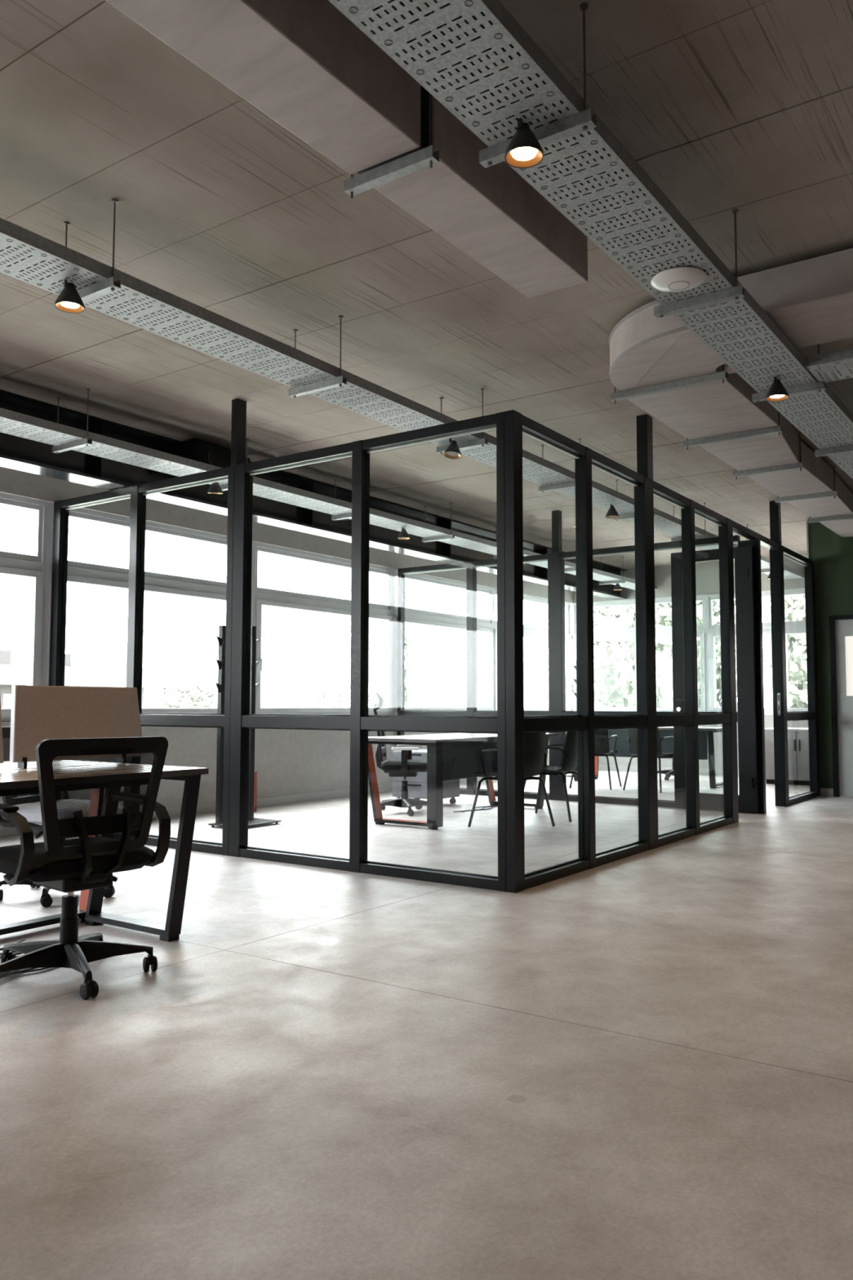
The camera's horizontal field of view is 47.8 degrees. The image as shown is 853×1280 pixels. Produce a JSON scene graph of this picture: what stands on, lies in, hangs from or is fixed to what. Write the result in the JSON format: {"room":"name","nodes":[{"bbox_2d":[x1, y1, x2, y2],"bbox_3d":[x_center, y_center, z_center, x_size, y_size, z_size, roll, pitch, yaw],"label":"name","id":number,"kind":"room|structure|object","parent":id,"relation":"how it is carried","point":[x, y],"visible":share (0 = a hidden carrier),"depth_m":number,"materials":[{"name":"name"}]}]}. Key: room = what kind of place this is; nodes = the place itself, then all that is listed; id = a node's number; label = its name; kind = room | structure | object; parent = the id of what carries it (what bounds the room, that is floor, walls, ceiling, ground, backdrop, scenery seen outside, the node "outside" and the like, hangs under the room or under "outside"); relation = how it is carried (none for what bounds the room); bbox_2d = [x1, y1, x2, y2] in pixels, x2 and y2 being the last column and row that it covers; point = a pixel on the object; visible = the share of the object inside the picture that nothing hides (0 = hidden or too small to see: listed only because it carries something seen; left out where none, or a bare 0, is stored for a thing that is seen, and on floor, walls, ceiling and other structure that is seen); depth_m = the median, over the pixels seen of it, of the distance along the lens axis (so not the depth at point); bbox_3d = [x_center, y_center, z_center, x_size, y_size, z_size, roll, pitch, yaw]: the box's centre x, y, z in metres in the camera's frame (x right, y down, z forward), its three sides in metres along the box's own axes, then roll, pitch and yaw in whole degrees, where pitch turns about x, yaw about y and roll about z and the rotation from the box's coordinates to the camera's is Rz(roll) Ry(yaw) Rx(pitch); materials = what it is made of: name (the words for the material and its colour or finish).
{"room":"open-plan office","nodes":[
{"label":"open-plan office","id":0,"kind":"room"},
{"bbox_2d":[0,466,573,826],"bbox_3d":[-3.274,-0.040,8.106,0.280,3.260,20.150,-3,-5,35],"label":"wall","id":1,"kind":"structure","parent":0,"point":[288,762],"depth_m":10.12,"materials":[{"name":"grey paint"}]},
{"bbox_2d":[0,493,48,721],"bbox_3d":[-3.578,-0.281,7.529,0.140,1.842,1.310,-3,-5,35],"label":"window","id":2,"kind":"structure","parent":1,"relation":"in","point":[14,564],"depth_m":7.98,"materials":[{"name":"white plastic"}]},
{"bbox_2d":[42,502,253,713],"bbox_3d":[-2.509,-0.176,9.053,0.140,1.842,2.420,-3,-5,35],"label":"window","id":3,"kind":"structure","parent":1,"relation":"in","point":[82,573],"depth_m":8.77,"materials":[{"name":"white plastic"}]},
{"bbox_2d":[0,776,495,837],"bbox_3d":[-3.156,1.539,7.915,0.014,0.085,19.550,-3,-5,35],"label":"baseboard","id":4,"kind":"structure","parent":1,"relation":"attached to","point":[211,807],"depth_m":10.21,"materials":[{"name":"grey"}]},
{"bbox_2d":[253,542,392,715],"bbox_3d":[-1.122,-0.040,11.032,0.140,1.842,2.420,-3,-5,35],"label":"window","id":5,"kind":"structure","parent":1,"relation":"in","point":[262,596],"depth_m":10.88,"materials":[{"name":"white plastic"}]},
{"bbox_2d":[392,568,493,715],"bbox_3d":[0.265,0.095,13.010,0.140,1.842,2.420,-3,-5,35],"label":"window","id":6,"kind":"structure","parent":1,"relation":"in","point":[411,615],"depth_m":13.00,"materials":[{"name":"white plastic"}]},
{"bbox_2d":[493,588,571,711],"bbox_3d":[1.681,0.234,15.030,0.140,1.842,2.520,-3,-5,35],"label":"window","id":7,"kind":"structure","parent":1,"relation":"in","point":[529,631],"depth_m":15.21,"materials":[{"name":"white glass"}]},
{"bbox_2d":[0,769,852,1279],"bbox_3d":[1.775,1.457,4.464,12.650,0.200,20.150,-3,-5,35],"label":"floor","id":8,"kind":"structure","parent":0,"point":[639,1066],"depth_m":2.82,"materials":[{"name":"grey concrete"}]},
{"bbox_2d":[0,938,50,977],"bbox_3d":[-1.701,1.278,3.866,0.491,0.059,0.903,-2,-4,24],"label":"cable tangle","id":9,"kind":"object","parent":8,"relation":"on","point":[2,974],"visible":0.15,"depth_m":3.76,"materials":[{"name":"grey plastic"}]},
{"bbox_2d":[0,726,122,907],"bbox_3d":[-2.019,0.946,5.342,0.646,0.925,0.641,-1,-4,21],"label":"office chair","id":10,"kind":"object","parent":8,"relation":"on","point":[31,811],"visible":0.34,"depth_m":5.21,"materials":[{"name":"black plastic"}]},
{"bbox_2d":[0,736,170,999],"bbox_3d":[-1.385,0.838,3.724,0.654,0.925,0.654,-3,-5,43],"label":"office chair","id":11,"kind":"object","parent":8,"relation":"on","point":[63,862],"visible":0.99,"depth_m":3.59,"materials":[{"name":"black plastic"}]},
{"bbox_2d":[0,760,208,942],"bbox_3d":[-2.416,0.899,3.434,1.212,0.760,3.202,-3,-5,35],"label":"desk","id":12,"kind":"object","parent":8,"relation":"on","point":[14,780],"visible":0.58,"depth_m":4.34,"materials":[{"name":"metal"}]},
{"bbox_2d":[0,694,4,763],"bbox_3d":[-2.085,0.364,3.943,0.048,0.373,0.759,-3,-5,35],"label":"screen","id":13,"kind":"object","parent":12,"relation":"on","point":[2,760],"visible":1,"depth_m":4.23,"materials":[{"name":"beige fabric"}]},
{"bbox_2d":[9,684,144,768],"bbox_3d":[-1.638,0.408,4.581,0.048,0.373,0.718,-3,-5,35],"label":"screen","id":14,"kind":"object","parent":12,"relation":"on","point":[38,713],"visible":0.75,"depth_m":4.50,"materials":[{"name":"beige fabric"}]},
{"bbox_2d":[208,625,281,826],"bbox_3d":[-1.590,0.739,8.431,0.350,1.755,0.582,-3,-5,35],"label":"coat stand","id":15,"kind":"object","parent":8,"relation":"on","point":[252,821],"visible":0.76,"depth_m":8.33,"materials":[{"name":"black metal"}]},
{"bbox_2d":[253,771,257,812],"bbox_3d":[-1.774,1.493,9.488,0.184,0.392,0.108,-3,-5,35],"label":"fire extinguisher","id":16,"kind":"object","parent":8,"relation":"on","point":[255,772],"visible":0.2,"depth_m":9.46,"materials":[{"name":"orange paint"}]},
{"bbox_2d":[48,398,523,893],"bbox_3d":[-1.298,-0.114,6.806,4.450,3.240,0.090,-3,-5,35],"label":"glass wall","id":17,"kind":"structure","parent":8,"relation":"on","point":[237,721],"depth_m":6.22,"materials":[{"name":"grey"}]},
{"bbox_2d":[373,692,426,816],"bbox_3d":[-0.207,1.102,9.458,0.641,1.174,0.645,0,-4,3],"label":"office chair","id":18,"kind":"object","parent":8,"relation":"on","point":[405,767],"visible":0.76,"depth_m":9.35,"materials":[{"name":"black plastic"}]},
{"bbox_2d":[392,749,459,804],"bbox_3d":[-0.011,1.465,10.279,0.570,0.560,0.468,-3,-5,35],"label":"pedestal","id":19,"kind":"object","parent":8,"relation":"on","point":[417,785],"visible":0.48,"depth_m":10.11,"materials":[{"name":"white metal"}]},
{"bbox_2d":[368,733,556,829],"bbox_3d":[0.346,1.293,9.202,0.882,0.760,2.202,-3,-5,35],"label":"office desk","id":20,"kind":"object","parent":8,"relation":"on","point":[451,756],"visible":0.67,"depth_m":8.48,"materials":[{"name":"laminate"}]},
{"bbox_2d":[453,804,497,813],"bbox_3d":[0.523,1.702,9.710,0.188,0.009,0.725,-3,-5,35],"label":"cable","id":21,"kind":"object","parent":8,"relation":"on","point":[495,805],"visible":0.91,"depth_m":9.65,"materials":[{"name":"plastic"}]},
{"bbox_2d":[467,732,555,826],"bbox_3d":[0.739,1.201,8.370,0.550,0.838,0.549,-3,-5,41],"label":"chair","id":22,"kind":"object","parent":8,"relation":"on","point":[535,744],"visible":0.52,"depth_m":8.30,"materials":[{"name":"black plastic"}]},
{"bbox_2d":[524,730,577,822],"bbox_3d":[1.184,1.248,9.058,0.550,0.838,0.549,-2,-4,27],"label":"chair","id":23,"kind":"object","parent":8,"relation":"on","point":[569,762],"visible":0.58,"depth_m":8.87,"materials":[{"name":"black plastic"}]},
{"bbox_2d":[566,660,577,777],"bbox_3d":[2.263,1.156,14.265,0.300,1.720,0.300,-3,-5,35],"label":"coat stand","id":24,"kind":"object","parent":8,"relation":"on","point":[575,667],"visible":0.12,"depth_m":14.29,"materials":[{"name":"metal"}]},
{"bbox_2d":[397,510,766,813],"bbox_3d":[1.486,0.158,10.777,4.450,3.240,0.085,-3,-5,35],"label":"glass wall","id":25,"kind":"structure","parent":8,"relation":"on","point":[556,560],"depth_m":10.78,"materials":[{"name":"grey"}]},
{"bbox_2d":[568,729,622,789],"bbox_3d":[2.170,1.473,12.362,0.549,0.838,0.550,-2,-4,25],"label":"chair","id":26,"kind":"object","parent":8,"relation":"on","point":[602,739],"visible":0.56,"depth_m":12.13,"materials":[{"name":"black plastic"}]},
{"bbox_2d":[573,726,723,788],"bbox_3d":[3.028,1.555,13.028,2.102,0.760,0.802,-3,-5,35],"label":"office desk","id":27,"kind":"object","parent":8,"relation":"on","point":[706,740],"visible":0.31,"depth_m":12.53,"materials":[{"name":"laminate"}]},
{"bbox_2d":[622,727,674,792],"bbox_3d":[2.815,1.447,11.960,0.549,0.838,0.550,-4,-5,45],"label":"chair","id":28,"kind":"object","parent":8,"relation":"on","point":[632,732],"visible":0.48,"depth_m":11.89,"materials":[{"name":"black plastic"}]},
{"bbox_2d":[657,758,674,780],"bbox_3d":[3.536,1.523,13.763,0.651,0.925,0.630,-2,-4,23],"label":"office chair","id":29,"kind":"object","parent":8,"relation":"on","point":[668,773],"visible":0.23,"depth_m":13.72,"materials":[{"name":"black plastic"}]},
{"bbox_2d":[520,413,820,890],"bbox_3d":[2.531,0.006,8.496,0.115,3.240,7.074,-3,-5,35],"label":"glass wall","id":30,"kind":"structure","parent":8,"relation":"on","point":[646,721],"depth_m":7.25,"materials":[{"name":"grey"}]},
{"bbox_2d":[671,546,759,813],"bbox_3d":[2.858,0.389,9.625,0.830,2.612,0.110,-3,-5,35],"label":"door","id":31,"kind":"structure","parent":30,"relation":"in","point":[748,798],"depth_m":9.50,"materials":[{"name":"black metal"}]},
{"bbox_2d":[806,521,808,558],"bbox_3d":[4.544,-1.171,11.476,0.018,0.483,0.025,-3,-5,35],"label":"trim","id":32,"kind":"structure","parent":30,"relation":"attached to","point":[807,533],"depth_m":11.47,"materials":[{"name":"grey paint"}]},
{"bbox_2d":[764,727,809,785],"bbox_3d":[5.135,1.572,13.073,0.940,0.740,0.850,-3,-5,35],"label":"base cabinet","id":33,"kind":"object","parent":8,"relation":"on","point":[797,737],"visible":0.33,"depth_m":12.76,"materials":[{"name":"grey laminate"}]},
{"bbox_2d":[0,0,852,569],"bbox_3d":[1.781,-2.001,4.697,12.650,0.250,20.150,-3,-5,35],"label":"ceiling","id":34,"kind":"structure","parent":0,"point":[746,106],"depth_m":4.51,"materials":[{"name":"concrete"}]},
{"bbox_2d":[179,439,249,467],"bbox_3d":[-1.793,-1.524,8.204,0.196,0.225,0.640,-3,-5,35],"label":"air duct","id":35,"kind":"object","parent":34,"relation":"attached to","point":[196,450],"depth_m":8.00,"materials":[{"name":"black plastic"}]},
{"bbox_2d":[0,389,626,599],"bbox_3d":[-2.460,-1.444,7.632,0.240,0.477,19.550,-3,-5,35],"label":"steel beam","id":36,"kind":"structure","parent":34,"relation":"attached to","point":[17,453],"depth_m":8.54,"materials":[{"name":"metal"}]},
{"bbox_2d":[0,388,657,590],"bbox_3d":[-1.187,-1.411,8.650,0.405,0.405,16.787,-3,-5,35],"label":"cable tray","id":37,"kind":"object","parent":34,"relation":"hanging from","point":[64,437],"visible":0.66,"depth_m":7.94,"materials":[{"name":"metal"}]},
{"bbox_2d":[207,481,222,493],"bbox_3d":[-1.725,-1.250,7.868,0.124,0.122,0.124,-3,-5,35],"label":"spot lamp","id":38,"kind":"object","parent":37,"relation":"attached to","point":[215,488],"visible":0.84,"depth_m":7.83,"materials":[{"name":"brown metal"}]},
{"bbox_2d":[397,527,409,539],"bbox_3d":[-0.235,-1.109,9.994,0.125,0.113,0.125,-3,-5,35],"label":"spot lamp","id":39,"kind":"object","parent":37,"relation":"attached to","point":[403,535],"visible":1,"depth_m":9.96,"materials":[{"name":"brown metal"}]},
{"bbox_2d":[613,583,622,590],"bbox_3d":[2.860,-0.806,14.409,0.125,0.113,0.125,-3,-5,35],"label":"spot lamp","id":40,"kind":"object","parent":37,"relation":"attached to","point":[617,587],"visible":0.81,"depth_m":14.38,"materials":[{"name":"brown metal"}]},
{"bbox_2d":[104,0,587,297],"bbox_3d":[-1.812,-1.952,1.005,0.390,0.355,8.400,-3,-5,35],"label":"air duct","id":41,"kind":"object","parent":34,"relation":"hanging from","point":[304,64],"visible":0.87,"depth_m":3.21,"materials":[{"name":"grey metal"}]},
{"bbox_2d":[0,199,804,580],"bbox_3d":[0.682,-1.492,7.391,0.405,0.405,16.787,-3,-5,35],"label":"cable tray","id":42,"kind":"object","parent":34,"relation":"hanging from","point":[27,256],"visible":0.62,"depth_m":5.04,"materials":[{"name":"metal"}]},
{"bbox_2d":[54,280,84,313],"bbox_3d":[-1.551,-1.502,4.192,0.125,0.113,0.125,-3,-5,35],"label":"spot lamp","id":43,"kind":"object","parent":42,"relation":"attached to","point":[68,300],"visible":1,"depth_m":4.17,"materials":[{"name":"brown metal"}]},
{"bbox_2d":[444,438,461,459],"bbox_3d":[0.180,-1.326,6.661,0.125,0.126,0.122,-3,-5,35],"label":"spot lamp","id":44,"kind":"object","parent":42,"relation":"attached to","point":[452,451],"visible":1,"depth_m":6.64,"materials":[{"name":"brown metal"}]},
{"bbox_2d":[605,504,619,518],"bbox_3d":[1.704,-1.184,8.835,0.125,0.113,0.125,-3,-5,35],"label":"spot lamp","id":45,"kind":"object","parent":42,"relation":"attached to","point":[611,513],"visible":1,"depth_m":8.80,"materials":[{"name":"brown metal"}]},
{"bbox_2d":[328,0,852,479],"bbox_3d":[1.660,-1.654,4.973,0.405,0.405,13.737,-3,-5,35],"label":"cable tray","id":46,"kind":"object","parent":34,"relation":"hanging from","point":[473,57],"visible":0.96,"depth_m":3.33,"materials":[{"name":"metal"}]},
{"bbox_2d":[504,118,544,168],"bbox_3d":[0.308,-1.577,3.040,0.125,0.113,0.125,-3,-5,35],"label":"spot lamp","id":47,"kind":"object","parent":46,"relation":"attached to","point":[524,150],"visible":1,"depth_m":3.02,"materials":[{"name":"brown metal"}]},
{"bbox_2d":[650,266,706,292],"bbox_3d":[1.086,-1.540,4.143,0.234,0.036,0.234,-3,-5,35],"label":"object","id":48,"kind":"object","parent":46,"relation":"attached to","point":[677,279],"visible":1,"depth_m":4.10,"materials":[{"name":"white plastic"}]},
{"bbox_2d":[765,377,789,401],"bbox_3d":[1.970,-1.414,5.411,0.125,0.113,0.125,-3,-5,35],"label":"spot lamp","id":49,"kind":"object","parent":46,"relation":"attached to","point":[777,392],"visible":1,"depth_m":5.39,"materials":[{"name":"brown metal"}]},
{"bbox_2d":[608,248,852,537],"bbox_3d":[4.901,-1.565,6.835,5.215,0.320,7.129,-3,-5,35],"label":"air duct","id":50,"kind":"object","parent":34,"relation":"hanging from","point":[658,365],"visible":0.83,"depth_m":5.79,"materials":[{"name":"grey metal"}]},
{"bbox_2d":[805,347,852,382],"bbox_3d":[2.777,-1.654,4.941,1.537,0.405,0.405,-3,-5,35],"label":"cable tray","id":51,"kind":"object","parent":34,"relation":"hanging from","point":[837,358],"visible":1,"depth_m":5.22,"materials":[{"name":"metal"}]},
{"bbox_2d":[573,554,808,770],"bbox_3d":[4.396,0.426,14.825,4.570,3.260,0.280,-3,-5,35],"label":"wall","id":52,"kind":"structure","parent":0,"point":[707,574],"depth_m":14.80,"materials":[{"name":"grey paint"}]},
{"bbox_2d":[573,599,636,711],"bbox_3d":[2.948,0.284,15.740,1.200,1.842,0.140,-3,-5,35],"label":"window","id":53,"kind":"structure","parent":52,"relation":"in","point":[624,634],"depth_m":15.72,"materials":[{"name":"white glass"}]},
{"bbox_2d":[598,764,738,776],"bbox_3d":[4.241,2.005,14.646,4.376,0.085,0.014,-3,-5,35],"label":"baseboard","id":54,"kind":"structure","parent":52,"relation":"attached to","point":[701,771],"depth_m":15.29,"materials":[{"name":"grey"}]},
{"bbox_2d":[654,595,708,711],"bbox_3d":[3.878,0.242,15.091,1.070,1.842,0.140,-3,-5,35],"label":"window","id":55,"kind":"structure","parent":52,"relation":"in","point":[661,633],"depth_m":14.82,"materials":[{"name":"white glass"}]},
{"bbox_2d":[706,590,773,715],"bbox_3d":[4.755,0.202,14.479,1.070,1.842,0.140,-3,-5,35],"label":"window","id":56,"kind":"structure","parent":52,"relation":"in","point":[713,630],"depth_m":14.71,"materials":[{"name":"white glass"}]},
{"bbox_2d":[784,588,808,711],"bbox_3d":[5.632,0.162,13.867,1.070,1.842,0.140,-3,-5,35],"label":"window","id":57,"kind":"structure","parent":52,"relation":"in","point":[798,626],"depth_m":14.07,"materials":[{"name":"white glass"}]},
{"bbox_2d":[808,522,852,788],"bbox_3d":[7.858,0.051,9.183,7.975,3.260,0.160,-3,-5,35],"label":"wall","id":58,"kind":"structure","parent":0,"point":[832,554],"depth_m":11.29,"materials":[{"name":"paint"}]},
{"bbox_2d":[820,787,833,796],"bbox_3d":[4.658,1.770,11.201,0.145,0.090,0.015,-3,-5,35],"label":"baseboard","id":59,"kind":"structure","parent":58,"relation":"attached to","point":[824,792],"depth_m":11.20,"materials":[{"name":"grey"}]},
{"bbox_2d":[828,614,852,796],"bbox_3d":[5.154,0.747,10.951,1.020,2.100,0.129,-3,-5,35],"label":"door","id":60,"kind":"structure","parent":58,"relation":"in","point":[841,627],"depth_m":11.17,"materials":[{"name":"white"}]},
{"label":"outside","id":61,"kind":"structure","parent":0,"visible":0},
{"bbox_3d":[-48.578,6.798,70.010,145.250,0.200,190.000,-3,-5,35],"label":"ground","id":62,"kind":"structure","parent":61,"visible":0},
{"bbox_2d":[0,649,216,708],"bbox_3d":[-22.129,3.477,60.258,9.200,5.200,17.000,-3,-5,35],"label":"house","id":63,"kind":"structure","parent":62,"relation":"on","point":[76,674],"depth_m":59.57,"materials":[{"name":"tile"}]},
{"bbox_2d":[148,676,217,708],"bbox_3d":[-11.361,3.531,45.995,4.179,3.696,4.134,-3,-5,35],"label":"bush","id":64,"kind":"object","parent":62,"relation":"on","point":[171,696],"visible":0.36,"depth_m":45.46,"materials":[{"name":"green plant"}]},
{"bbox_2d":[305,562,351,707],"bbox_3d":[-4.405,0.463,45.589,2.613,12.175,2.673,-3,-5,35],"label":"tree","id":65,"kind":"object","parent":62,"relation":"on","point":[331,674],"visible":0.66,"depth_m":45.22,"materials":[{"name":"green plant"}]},
{"bbox_2d":[368,573,445,707],"bbox_3d":[-1.489,0.745,53.337,5.278,9.798,5.223,-3,-5,35],"label":"tree","id":66,"kind":"object","parent":62,"relation":"on","point":[430,635],"visible":0.55,"depth_m":52.36,"materials":[{"name":"green plant"}]},
{"bbox_2d":[456,590,486,707],"bbox_3d":[2.715,1.367,53.991,2.063,11.325,2.110,-3,-5,35],"label":"tree","id":67,"kind":"object","parent":62,"relation":"on","point":[481,610],"visible":0.34,"depth_m":53.74,"materials":[{"name":"green plant"}]},
{"bbox_2d":[542,604,672,711],"bbox_3d":[6.545,0.644,34.255,5.058,7.455,5.005,-3,-5,35],"label":"tree","id":68,"kind":"object","parent":62,"relation":"on","point":[613,697],"visible":0.09,"depth_m":32.89,"materials":[{"name":"green plant"}]},
{"bbox_2d":[606,599,737,707],"bbox_3d":[6.837,0.521,26.103,3.959,6.603,3.917,-3,-5,35],"label":"tree","id":69,"kind":"object","parent":62,"relation":"on","point":[664,699],"visible":0.22,"depth_m":25.47,"materials":[{"name":"green plant"}]},
{"bbox_2d":[761,594,808,707],"bbox_3d":[13.386,0.350,31.315,5.498,7.668,5.440,-3,-5,35],"label":"tree","id":70,"kind":"object","parent":62,"relation":"on","point":[797,666],"visible":0.16,"depth_m":30.84,"materials":[{"name":"green plant"}]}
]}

